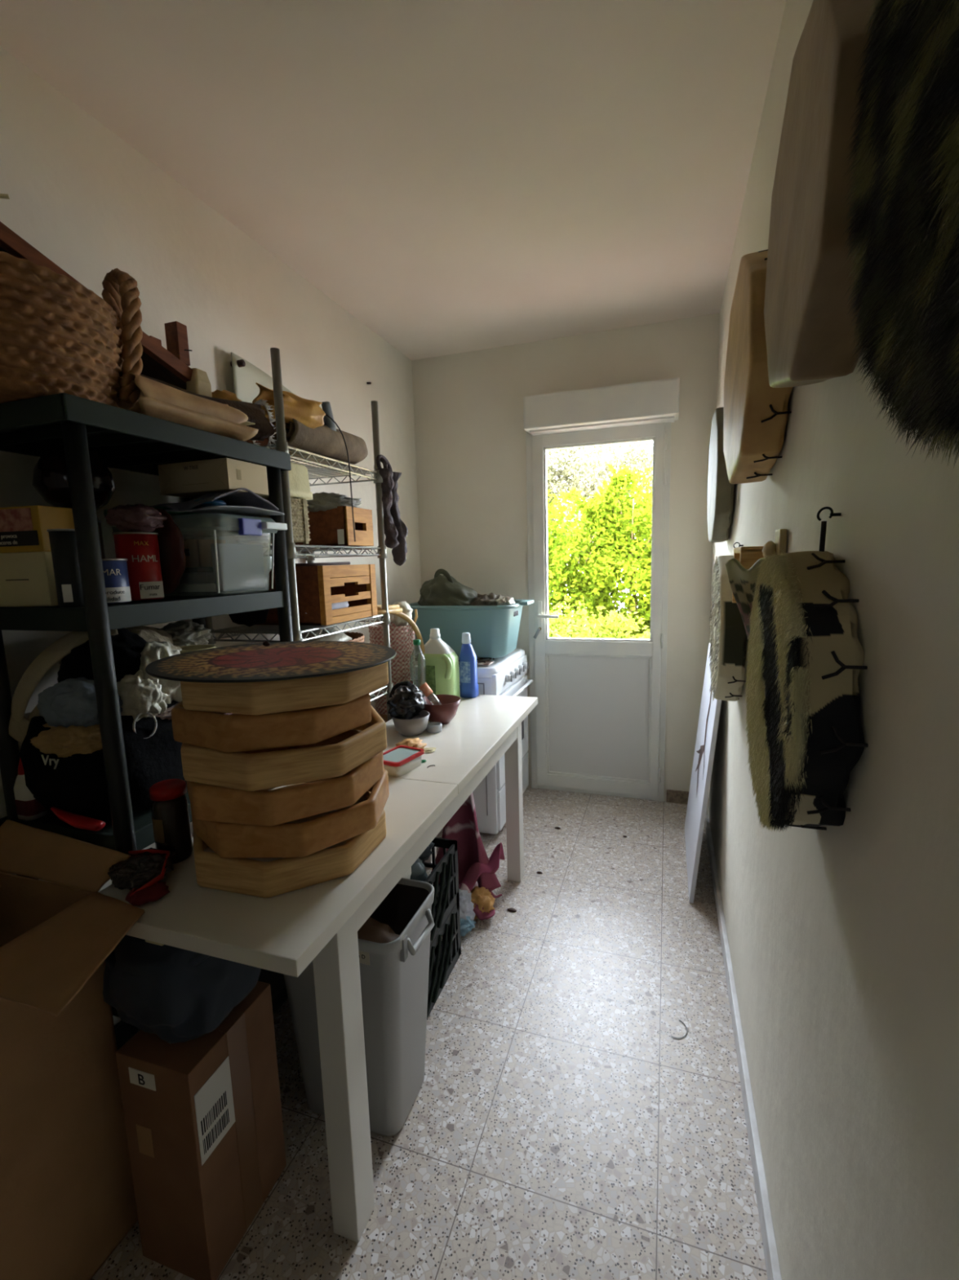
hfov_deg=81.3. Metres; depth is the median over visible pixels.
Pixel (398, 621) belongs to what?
plastic bag
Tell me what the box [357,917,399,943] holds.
crumpled waste
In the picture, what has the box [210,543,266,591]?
pad
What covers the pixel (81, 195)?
wall
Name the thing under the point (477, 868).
towel
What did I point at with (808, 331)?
drum
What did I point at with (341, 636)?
bundle
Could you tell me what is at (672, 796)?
baseboard
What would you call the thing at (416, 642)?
clear water bottle
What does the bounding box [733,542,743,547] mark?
wall hook
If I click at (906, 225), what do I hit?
fur pelt
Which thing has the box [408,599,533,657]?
tub
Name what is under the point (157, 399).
rolled rawhide
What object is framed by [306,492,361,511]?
plastic bag
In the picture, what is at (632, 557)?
shrub
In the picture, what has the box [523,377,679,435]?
roller shutter box
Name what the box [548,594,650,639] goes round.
shrub
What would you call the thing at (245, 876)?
drum
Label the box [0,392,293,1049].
shelf
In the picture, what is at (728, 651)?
drum
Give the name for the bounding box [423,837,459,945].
crate
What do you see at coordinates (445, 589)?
shopping bag
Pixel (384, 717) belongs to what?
stand
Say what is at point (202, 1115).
box
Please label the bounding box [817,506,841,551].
wall hook
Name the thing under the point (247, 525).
storage box
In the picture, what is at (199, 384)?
folded chamois
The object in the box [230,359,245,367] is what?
peg
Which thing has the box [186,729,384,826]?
drum
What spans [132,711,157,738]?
loop
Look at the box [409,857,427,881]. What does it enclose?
clutter
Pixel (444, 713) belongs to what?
bowl
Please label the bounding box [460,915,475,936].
bag
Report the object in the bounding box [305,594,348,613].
papers
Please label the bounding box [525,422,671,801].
door
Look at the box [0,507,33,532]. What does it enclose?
picture
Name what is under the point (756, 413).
drum
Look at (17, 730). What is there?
strap
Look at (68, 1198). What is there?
open cardboard box
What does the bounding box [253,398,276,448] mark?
fringe
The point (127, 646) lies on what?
folded garment
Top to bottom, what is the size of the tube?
0.110 m
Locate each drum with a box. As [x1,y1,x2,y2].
[171,693,371,752]
[180,662,389,715]
[180,705,386,791]
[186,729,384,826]
[190,768,389,858]
[192,782,386,897]
[706,407,734,542]
[708,555,747,701]
[723,249,792,484]
[743,549,868,831]
[764,0,880,387]
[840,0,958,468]
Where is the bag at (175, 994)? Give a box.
[102,934,261,1044]
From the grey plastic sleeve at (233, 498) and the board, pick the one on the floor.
the board
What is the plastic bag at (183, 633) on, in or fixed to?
on the canvas bag at (149, 634)
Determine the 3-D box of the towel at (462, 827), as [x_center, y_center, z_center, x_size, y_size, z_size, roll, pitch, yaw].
[-0.063,0.771,2.211,0.311,0.425,0.126,1,8,18]
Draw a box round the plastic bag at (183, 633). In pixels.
[160,620,211,646]
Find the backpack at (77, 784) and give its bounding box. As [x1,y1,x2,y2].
[19,700,186,818]
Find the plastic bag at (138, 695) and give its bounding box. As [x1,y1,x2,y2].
[116,669,168,721]
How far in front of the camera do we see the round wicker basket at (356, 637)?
2.20 m
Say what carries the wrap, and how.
on the work table
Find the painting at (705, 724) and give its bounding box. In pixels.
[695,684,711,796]
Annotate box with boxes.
[0,505,74,606]
[0,819,145,1279]
[47,528,84,607]
[111,513,287,595]
[115,981,286,1279]
[235,496,311,546]
[259,462,312,500]
[294,506,373,546]
[382,745,424,777]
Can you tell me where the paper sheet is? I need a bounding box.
[402,866,411,879]
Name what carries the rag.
on the floor
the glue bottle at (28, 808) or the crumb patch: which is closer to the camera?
the glue bottle at (28, 808)
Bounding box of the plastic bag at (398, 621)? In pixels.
[389,600,413,626]
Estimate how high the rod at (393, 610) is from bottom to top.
0.025 m
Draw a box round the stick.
[273,561,350,567]
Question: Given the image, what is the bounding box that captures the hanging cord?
[325,413,355,542]
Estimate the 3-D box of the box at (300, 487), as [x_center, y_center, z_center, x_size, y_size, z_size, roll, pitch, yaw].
[-0.640,-0.482,1.702,0.196,0.101,0.172,1,8,18]
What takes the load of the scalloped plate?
on the shelf at (123, 439)
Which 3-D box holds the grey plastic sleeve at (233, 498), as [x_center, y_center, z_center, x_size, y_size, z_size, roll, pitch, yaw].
[-0.692,-0.358,1.458,0.211,0.061,0.242,1,8,18]
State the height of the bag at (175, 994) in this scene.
0.239 m
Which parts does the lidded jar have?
lid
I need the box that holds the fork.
[413,608,417,622]
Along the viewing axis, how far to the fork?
2.43 m
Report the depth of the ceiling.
1.50 m
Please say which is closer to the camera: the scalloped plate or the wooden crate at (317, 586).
the scalloped plate
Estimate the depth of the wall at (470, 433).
3.02 m
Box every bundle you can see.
[302,626,351,641]
[395,737,426,749]
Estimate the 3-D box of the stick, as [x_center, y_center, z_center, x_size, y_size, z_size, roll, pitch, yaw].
[-0.579,-0.259,1.915,0.010,0.012,0.323,5,10,40]
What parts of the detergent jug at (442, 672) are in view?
handle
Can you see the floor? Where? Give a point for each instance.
(557, 1126)
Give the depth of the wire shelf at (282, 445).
1.84 m
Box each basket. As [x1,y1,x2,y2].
[0,251,142,408]
[342,631,364,642]
[368,612,424,715]
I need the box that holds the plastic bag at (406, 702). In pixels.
[386,684,426,719]
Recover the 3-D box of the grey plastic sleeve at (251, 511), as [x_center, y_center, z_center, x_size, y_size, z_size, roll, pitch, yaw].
[-0.687,-0.334,1.460,0.230,0.017,0.250,1,8,18]
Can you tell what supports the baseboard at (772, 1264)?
attached to the wall at (843, 940)
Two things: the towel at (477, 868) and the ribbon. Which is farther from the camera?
the towel at (477, 868)
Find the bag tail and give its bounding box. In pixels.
[470,592,504,605]
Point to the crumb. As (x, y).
(511, 909)
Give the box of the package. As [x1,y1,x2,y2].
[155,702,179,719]
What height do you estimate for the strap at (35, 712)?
0.202 m
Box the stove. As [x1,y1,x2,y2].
[414,648,533,835]
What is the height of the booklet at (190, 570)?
0.013 m
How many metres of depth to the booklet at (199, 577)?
1.42 m
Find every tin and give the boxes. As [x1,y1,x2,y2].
[102,558,131,604]
[111,532,164,600]
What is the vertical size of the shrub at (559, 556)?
2.131 m
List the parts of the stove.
knob, control panel, oven door, knob, warming drawer, knob, knob, oven handle, knob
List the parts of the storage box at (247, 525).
box lid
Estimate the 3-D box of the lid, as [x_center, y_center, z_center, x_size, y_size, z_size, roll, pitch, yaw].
[-0.771,-0.852,2.016,0.024,0.247,0.336,1,8,18]
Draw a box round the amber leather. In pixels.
[252,382,325,429]
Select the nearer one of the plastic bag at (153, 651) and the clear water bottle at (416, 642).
the plastic bag at (153, 651)
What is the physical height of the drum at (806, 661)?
0.420 m
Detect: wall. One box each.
[0,46,421,1025]
[411,313,719,801]
[706,0,958,1279]
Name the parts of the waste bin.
bin handle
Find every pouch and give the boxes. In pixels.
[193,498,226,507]
[321,401,336,431]
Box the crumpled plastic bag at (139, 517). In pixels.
[104,503,167,532]
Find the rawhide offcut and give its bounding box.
[240,421,255,426]
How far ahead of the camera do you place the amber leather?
1.68 m
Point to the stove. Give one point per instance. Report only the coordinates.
(505, 675)
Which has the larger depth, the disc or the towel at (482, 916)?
the towel at (482, 916)
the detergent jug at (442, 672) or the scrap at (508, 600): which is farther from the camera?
the scrap at (508, 600)
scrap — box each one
[124,880,169,905]
[211,389,241,401]
[494,595,515,605]
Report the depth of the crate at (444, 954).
1.77 m
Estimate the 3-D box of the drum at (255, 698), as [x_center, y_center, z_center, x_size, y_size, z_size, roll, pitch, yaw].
[-0.405,0.070,1.175,0.393,0.069,0.393,1,8,18]
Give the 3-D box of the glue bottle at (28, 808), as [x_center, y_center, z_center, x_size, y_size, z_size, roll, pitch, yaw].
[-1.005,0.321,1.240,0.061,0.145,0.041,1,8,18]
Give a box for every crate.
[258,564,377,625]
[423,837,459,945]
[426,898,461,1018]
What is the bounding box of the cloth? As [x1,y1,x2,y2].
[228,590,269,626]
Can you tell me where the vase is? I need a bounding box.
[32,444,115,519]
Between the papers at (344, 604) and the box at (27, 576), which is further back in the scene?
the papers at (344, 604)
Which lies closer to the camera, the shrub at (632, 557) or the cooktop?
the cooktop
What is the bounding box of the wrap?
[107,847,176,889]
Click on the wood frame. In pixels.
(747, 557)
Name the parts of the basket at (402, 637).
bamboo handle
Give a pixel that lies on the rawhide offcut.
(247, 423)
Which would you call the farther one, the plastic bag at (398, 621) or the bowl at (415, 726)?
the plastic bag at (398, 621)
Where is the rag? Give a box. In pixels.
[458,888,475,920]
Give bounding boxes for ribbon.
[128,848,170,896]
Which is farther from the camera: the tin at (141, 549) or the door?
the door
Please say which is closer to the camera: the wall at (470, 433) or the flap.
the flap
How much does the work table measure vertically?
0.735 m
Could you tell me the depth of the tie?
1.57 m
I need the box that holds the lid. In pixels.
[231,351,294,403]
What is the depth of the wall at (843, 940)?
0.64 m
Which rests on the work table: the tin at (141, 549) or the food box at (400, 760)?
the food box at (400, 760)
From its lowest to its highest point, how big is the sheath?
0.034 m
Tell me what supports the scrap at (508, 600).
in the tub
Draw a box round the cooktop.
[414,648,524,678]
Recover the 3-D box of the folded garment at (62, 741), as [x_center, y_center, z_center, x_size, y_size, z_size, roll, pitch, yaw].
[-0.847,0.203,1.168,0.203,0.079,0.123,1,8,18]
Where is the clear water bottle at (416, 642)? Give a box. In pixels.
[409,639,426,696]
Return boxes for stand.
[378,713,387,722]
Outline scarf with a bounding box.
[373,454,408,565]
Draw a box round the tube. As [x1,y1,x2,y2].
[418,682,441,704]
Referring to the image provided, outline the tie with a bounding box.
[671,1019,687,1038]
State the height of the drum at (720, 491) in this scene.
0.472 m
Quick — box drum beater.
[762,528,786,558]
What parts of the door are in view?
handle, lever, panel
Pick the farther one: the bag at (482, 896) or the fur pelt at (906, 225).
the bag at (482, 896)
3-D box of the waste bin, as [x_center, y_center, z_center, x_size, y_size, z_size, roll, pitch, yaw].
[-0.285,0.897,1.391,0.356,0.532,0.248,1,8,18]
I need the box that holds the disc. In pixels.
[145,640,395,682]
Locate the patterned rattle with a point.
(742, 580)
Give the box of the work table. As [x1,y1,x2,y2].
[99,694,537,1242]
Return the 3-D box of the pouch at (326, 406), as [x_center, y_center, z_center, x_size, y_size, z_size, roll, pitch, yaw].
[-0.548,-0.733,1.855,0.121,0.099,0.122,1,8,18]
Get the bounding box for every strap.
[8,714,30,743]
[11,629,118,721]
[17,704,39,751]
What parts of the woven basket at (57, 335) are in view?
braided handle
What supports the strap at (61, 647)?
on the folded garment at (127, 646)
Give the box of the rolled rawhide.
[117,372,258,441]
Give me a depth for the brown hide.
1.54 m
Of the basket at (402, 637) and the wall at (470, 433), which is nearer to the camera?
the basket at (402, 637)
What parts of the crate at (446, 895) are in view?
crate panel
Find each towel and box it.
[431,792,501,892]
[458,842,505,891]
[460,881,502,919]
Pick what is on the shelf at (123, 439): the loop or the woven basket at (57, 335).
the woven basket at (57, 335)
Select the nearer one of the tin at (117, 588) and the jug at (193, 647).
the tin at (117, 588)
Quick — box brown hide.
[181,390,275,442]
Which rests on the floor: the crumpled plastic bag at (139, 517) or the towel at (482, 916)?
the towel at (482, 916)
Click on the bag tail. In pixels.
(489, 599)
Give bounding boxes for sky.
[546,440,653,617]
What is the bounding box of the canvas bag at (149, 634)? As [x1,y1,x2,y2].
[59,626,181,664]
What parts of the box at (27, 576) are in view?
warning panel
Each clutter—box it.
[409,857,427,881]
[418,841,435,863]
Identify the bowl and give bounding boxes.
[391,710,429,736]
[422,694,461,724]
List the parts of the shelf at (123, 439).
post, post, post, post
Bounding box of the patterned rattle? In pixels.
[724,557,765,638]
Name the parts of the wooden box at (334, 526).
panel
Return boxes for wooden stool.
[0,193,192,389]
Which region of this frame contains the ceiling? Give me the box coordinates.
[0,0,786,360]
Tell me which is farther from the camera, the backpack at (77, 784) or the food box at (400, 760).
the food box at (400, 760)
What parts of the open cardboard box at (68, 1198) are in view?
panel, panel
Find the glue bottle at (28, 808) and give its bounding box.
[13,757,47,820]
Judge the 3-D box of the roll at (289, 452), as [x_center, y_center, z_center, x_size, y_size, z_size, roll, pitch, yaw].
[-0.632,-0.697,1.987,0.124,0.108,0.352,2,9,24]
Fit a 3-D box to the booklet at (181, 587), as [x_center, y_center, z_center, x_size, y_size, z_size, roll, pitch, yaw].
[-0.752,-0.144,1.513,0.230,0.020,0.155,1,8,18]
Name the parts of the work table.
leg, leg, leg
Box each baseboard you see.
[666,789,688,804]
[704,808,782,1279]
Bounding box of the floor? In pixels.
[90,786,768,1279]
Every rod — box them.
[377,604,399,609]
[377,608,402,614]
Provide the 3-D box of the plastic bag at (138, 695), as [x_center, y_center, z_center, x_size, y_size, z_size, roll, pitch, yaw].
[-0.750,0.129,1.231,0.101,0.130,0.119,1,8,18]
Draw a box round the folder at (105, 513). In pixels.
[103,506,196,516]
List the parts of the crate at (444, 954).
crate panel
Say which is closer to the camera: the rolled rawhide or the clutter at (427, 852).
the rolled rawhide
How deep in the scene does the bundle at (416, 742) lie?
1.83 m
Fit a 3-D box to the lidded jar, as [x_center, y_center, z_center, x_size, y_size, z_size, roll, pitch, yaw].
[-0.650,0.382,1.177,0.068,0.162,0.068,1,8,18]
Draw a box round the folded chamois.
[186,368,212,397]
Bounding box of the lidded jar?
[149,778,192,863]
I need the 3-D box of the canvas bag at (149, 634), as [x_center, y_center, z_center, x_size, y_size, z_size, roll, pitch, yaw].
[-0.863,0.044,1.365,0.257,0.159,0.260,1,8,18]
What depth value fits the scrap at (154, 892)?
1.03 m
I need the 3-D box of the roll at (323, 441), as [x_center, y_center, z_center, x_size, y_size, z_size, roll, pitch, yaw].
[-0.535,-0.669,1.883,0.116,0.122,0.423,1,9,21]
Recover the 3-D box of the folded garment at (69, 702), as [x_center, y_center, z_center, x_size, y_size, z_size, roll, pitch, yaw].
[-0.843,0.134,1.178,0.185,0.110,0.135,1,8,18]
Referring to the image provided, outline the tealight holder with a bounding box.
[426,721,442,733]
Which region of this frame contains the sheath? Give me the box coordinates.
[50,806,105,831]
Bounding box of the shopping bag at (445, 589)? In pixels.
[417,568,477,605]
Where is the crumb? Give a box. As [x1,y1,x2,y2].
[506,907,516,911]
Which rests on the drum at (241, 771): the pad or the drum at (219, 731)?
the drum at (219, 731)
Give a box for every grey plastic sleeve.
[150,488,279,511]
[164,505,284,516]
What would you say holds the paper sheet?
in the crate at (446, 895)
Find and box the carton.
[157,457,268,498]
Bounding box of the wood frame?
[732,546,764,603]
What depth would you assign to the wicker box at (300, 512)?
1.69 m
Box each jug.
[178,644,216,653]
[417,628,460,697]
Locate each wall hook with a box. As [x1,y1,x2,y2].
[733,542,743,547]
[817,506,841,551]
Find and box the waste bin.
[283,877,435,1136]
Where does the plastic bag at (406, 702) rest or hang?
in the bowl at (415, 726)
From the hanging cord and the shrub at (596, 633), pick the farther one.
the shrub at (596, 633)
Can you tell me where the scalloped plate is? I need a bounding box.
[151,506,186,594]
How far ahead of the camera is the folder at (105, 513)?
1.41 m
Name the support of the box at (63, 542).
on the shelf at (123, 439)
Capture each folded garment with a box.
[30,723,102,757]
[36,677,122,727]
[57,627,146,682]
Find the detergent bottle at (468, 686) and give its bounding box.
[459,632,479,697]
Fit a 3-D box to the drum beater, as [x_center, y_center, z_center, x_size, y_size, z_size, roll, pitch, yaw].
[0.573,-0.132,1.092,0.035,0.165,0.059,1,8,18]
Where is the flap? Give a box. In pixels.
[140,373,194,393]
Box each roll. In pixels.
[246,437,275,448]
[266,418,368,466]
[288,452,336,464]
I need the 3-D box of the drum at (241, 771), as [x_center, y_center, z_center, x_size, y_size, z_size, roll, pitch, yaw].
[-0.410,0.208,1.195,0.400,0.069,0.400,1,8,18]
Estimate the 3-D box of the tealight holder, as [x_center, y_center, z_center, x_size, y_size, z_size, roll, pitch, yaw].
[-0.164,0.317,2.021,0.056,0.028,0.056,1,8,18]
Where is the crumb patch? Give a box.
[423,746,436,752]
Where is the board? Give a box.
[684,643,721,903]
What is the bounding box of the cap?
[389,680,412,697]
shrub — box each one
[546,487,615,637]
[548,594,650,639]
[565,449,653,639]
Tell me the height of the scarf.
0.424 m
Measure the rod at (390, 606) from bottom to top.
0.025 m
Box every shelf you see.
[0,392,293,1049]
[196,347,393,720]
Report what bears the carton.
on the grey plastic sleeve at (233, 498)
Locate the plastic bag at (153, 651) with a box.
[139,640,182,703]
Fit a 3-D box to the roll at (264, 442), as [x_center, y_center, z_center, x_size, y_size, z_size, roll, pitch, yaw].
[-0.700,-0.637,1.754,0.088,0.098,0.174,3,9,28]
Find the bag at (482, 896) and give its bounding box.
[471,886,495,919]
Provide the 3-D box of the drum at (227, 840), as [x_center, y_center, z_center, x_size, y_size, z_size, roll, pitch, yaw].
[-0.400,0.345,1.215,0.380,0.069,0.380,-9,11,-43]
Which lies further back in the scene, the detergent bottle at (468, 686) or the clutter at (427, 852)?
the detergent bottle at (468, 686)

